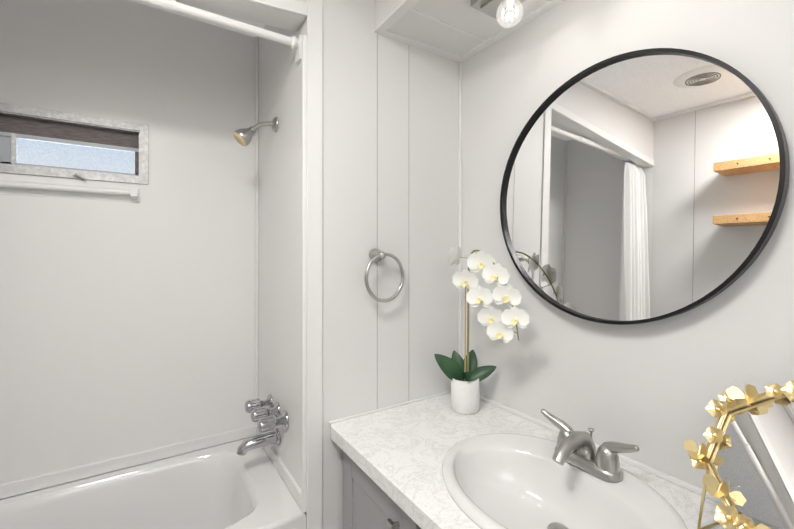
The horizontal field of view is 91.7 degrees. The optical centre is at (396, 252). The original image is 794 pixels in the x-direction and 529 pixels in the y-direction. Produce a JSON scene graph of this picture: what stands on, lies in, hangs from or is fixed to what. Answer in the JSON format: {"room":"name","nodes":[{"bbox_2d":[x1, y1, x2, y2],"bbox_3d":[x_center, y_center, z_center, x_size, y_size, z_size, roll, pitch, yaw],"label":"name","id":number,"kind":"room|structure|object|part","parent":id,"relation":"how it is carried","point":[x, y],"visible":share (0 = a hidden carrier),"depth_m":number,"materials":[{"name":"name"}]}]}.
{"room":"bathroom","nodes":[
{"label":"bathroom","id":0,"kind":"room"},
{"bbox_2d":[0,0,254,499],"bbox_3d":[-1.102,0.230,1.397,1.225,2.310,0.100,0,0,-33],"label":"wall","id":1,"kind":"structure","parent":0,"point":[126,328],"depth_m":1.42,"materials":[{"name":"white paint"}]},
{"bbox_2d":[0,174,139,201],"bbox_3d":[-1.111,-0.218,1.306,0.400,0.065,0.044,0,0,-33],"label":"towel bar","id":2,"kind":"object","parent":1,"relation":"attached to","point":[10,184],"visible":1,"depth_m":1.31,"materials":[{"name":"white plastic"}]},
{"bbox_2d":[0,102,147,184],"bbox_3d":[-1.129,-0.362,1.343,0.442,0.229,0.090,0,0,-33],"label":"window","id":3,"kind":"structure","parent":1,"relation":"in","point":[41,142],"depth_m":1.34,"materials":[{"name":"metal"}]},
{"bbox_2d":[0,35,306,512],"bbox_3d":[-0.888,-0.071,1.121,1.084,1.710,0.602,0,0,-33],"label":"trim","id":4,"kind":"structure","parent":1,"relation":"attached to","point":[47,480],"depth_m":1.31,"materials":[{"name":"white"}]},
{"bbox_2d":[129,0,264,36],"bbox_3d":[-0.025,-0.978,0.372,1.900,0.100,3.000,0,0,-33],"label":"ceiling","id":5,"kind":"structure","parent":0,"point":[260,25],"depth_m":1.55,"materials":[{"name":"white paint"}]},
{"bbox_2d":[375,0,549,55],"bbox_3d":[0.690,-0.837,0.482,0.385,0.179,2.200,0,0,-33],"label":"ceiling soffit","id":6,"kind":"structure","parent":5,"relation":"attached to","point":[464,15],"depth_m":1.26,"materials":[{"name":"white paint"}]},
{"bbox_2d":[471,0,525,27],"bbox_3d":[0.409,-0.681,0.913,0.110,0.116,0.550,0,0,-33],"label":"vanity light","id":7,"kind":"object","parent":6,"relation":"attached to","point":[496,9],"visible":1,"depth_m":1.08,"materials":[{"name":"grey"}]},
{"bbox_2d":[259,17,306,528],"bbox_3d":[-0.417,0.230,1.427,0.045,2.310,0.600,0,0,-33],"label":"wall","id":8,"kind":"structure","parent":0,"point":[280,84],"depth_m":1.38,"materials":[{"name":"white paint"}]},
{"bbox_2d":[233,117,278,145],"bbox_3d":[-0.512,-0.441,1.397,0.150,0.124,0.060,0,0,-33],"label":"shower head","id":9,"kind":"object","parent":8,"relation":"attached to","point":[243,136],"visible":1,"depth_m":1.38},
{"bbox_2d":[237,394,288,455],"bbox_3d":[-0.495,0.628,1.375,0.143,0.156,0.249,0,0,-33],"label":"tub faucet","id":10,"kind":"object","parent":8,"relation":"attached to","point":[258,411],"visible":1,"depth_m":1.36,"materials":[{"name":"silver metal"}]},
{"bbox_2d":[322,0,457,528],"bbox_3d":[-0.010,0.230,1.372,0.575,2.310,0.060,0,0,-33],"label":"wall","id":11,"kind":"structure","parent":0,"point":[390,145],"depth_m":1.31,"materials":[{"name":"white paint"}]},
{"bbox_2d":[176,0,322,528],"bbox_3d":[-0.727,0.228,0.918,1.127,2.310,0.102,0,0,-33],"label":"trim","id":12,"kind":"structure","parent":11,"relation":"attached to","point":[291,15],"depth_m":1.17,"materials":[{"name":"white"}]},
{"bbox_2d":[364,248,403,301],"bbox_3d":[-0.047,0.075,1.275,0.162,0.178,0.060,0,0,-33],"label":"towel ring","id":13,"kind":"object","parent":11,"relation":"attached to","point":[376,255],"visible":0.98,"depth_m":1.26,"materials":[{"name":"silver metal"}]},
{"bbox_2d":[458,62,461,356],"bbox_3d":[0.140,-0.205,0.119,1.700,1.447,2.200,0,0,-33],"label":"trim","id":14,"kind":"structure","parent":11,"relation":"attached to","point":[460,200],"depth_m":1.49,"materials":[{"name":"white"}]},
{"bbox_2d":[374,0,564,62],"bbox_3d":[0.688,-0.744,0.480,0.389,0.007,2.200,0,0,-33],"label":"trim","id":15,"kind":"structure","parent":11,"relation":"attached to","point":[394,16],"depth_m":1.29,"materials":[{"name":"white"}]},
{"bbox_2d":[329,390,722,504],"bbox_3d":[0.374,0.527,0.809,0.550,0.012,1.300,0,0,-33],"label":"trim","id":16,"kind":"structure","parent":11,"relation":"attached to","point":[669,478],"depth_m":1.15,"materials":[{"name":"white"}]},
{"bbox_2d":[462,0,793,488],"bbox_3d":[0.884,0.228,0.583,0.146,2.310,2.360,0,0,-33],"label":"wall","id":17,"kind":"structure","parent":0,"point":[651,390],"depth_m":0.95,"materials":[{"name":"white paint"}]},
{"bbox_3d":[0.544,-0.159,1.008,0.043,0.684,0.684,0,0,-33],"label":"round mirror","id":18,"kind":"part","parent":17,"relation":"part of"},
{"bbox_3d":[-0.025,1.432,0.366,1.900,0.100,3.000,0,0,-33],"label":"floor","id":19,"kind":"structure","parent":0,"visible":0},
{"bbox_2d":[0,437,305,528],"bbox_3d":[-0.887,1.084,1.117,1.076,0.600,0.596,0,0,-33],"label":"bathtub","id":20,"kind":"object","parent":19,"relation":"on","point":[224,486],"visible":0.94,"depth_m":1.36,"materials":[{"name":"white ceramic"}]},
{"bbox_2d":[331,437,422,528],"bbox_3d":[0.373,0.978,0.805,0.546,0.810,1.296,0,0,-33],"label":"bathroom vanity","id":21,"kind":"object","parent":19,"relation":"on","point":[366,505],"depth_m":1.05,"materials":[{"name":"grey wood"}]},
{"bbox_2d":[331,393,736,528],"bbox_3d":[0.376,0.552,0.802,0.550,0.038,1.310,0,0,-33],"label":"countertop","id":22,"kind":"structure","parent":21,"relation":"on","point":[493,467],"depth_m":0.95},
{"bbox_2d":[434,245,528,414],"bbox_3d":[0.294,0.254,1.223,0.173,0.559,0.356,0,0,-33],"label":"orchid","id":23,"kind":"object","parent":22,"relation":"on","point":[466,375],"visible":1,"depth_m":1.21,"materials":[{"name":"plant"}]},
{"bbox_3d":[0.232,0.479,1.312,0.096,0.108,0.096,0,0,-33],"label":"pot","id":24,"kind":"part","parent":23,"relation":"part of","materials":[{"name":"ceramic"}]},
{"bbox_2d":[442,433,687,528],"bbox_3d":[0.338,0.579,0.864,0.431,0.127,0.527,0,0,-33],"label":"sink","id":25,"kind":"object","parent":22,"relation":"in","point":[490,480],"depth_m":0.93,"materials":[{"name":"white ceramic"}]},
{"bbox_2d":[541,409,639,481],"bbox_3d":[0.425,0.472,0.921,0.157,0.098,0.248,0,0,-33],"label":"faucet","id":26,"kind":"object","parent":25,"relation":"on","point":[575,451],"depth_m":0.91,"materials":[{"name":"silver metal"}]},
{"bbox_2d":[684,380,793,528],"bbox_3d":[0.663,0.373,0.625,0.231,0.316,0.320,0,0,-33],"label":"mirror","id":27,"kind":"object","parent":22,"relation":"on","point":[744,457],"visible":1,"depth_m":0.67,"materials":[{"name":"gold metal"}]},
{"bbox_3d":[-1.381,0.228,0.795,0.100,2.310,0.600,0,0,-33],"label":"wall","id":28,"kind":"structure","parent":0,"visible":0},
{"bbox_2d":[134,0,301,63],"bbox_3d":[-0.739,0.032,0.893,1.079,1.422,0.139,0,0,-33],"label":"curtain rod","id":29,"kind":"object","parent":28,"relation":"attached to","point":[292,42],"visible":0.98,"depth_m":1.09,"materials":[{"name":"white plastic"}]}
]}

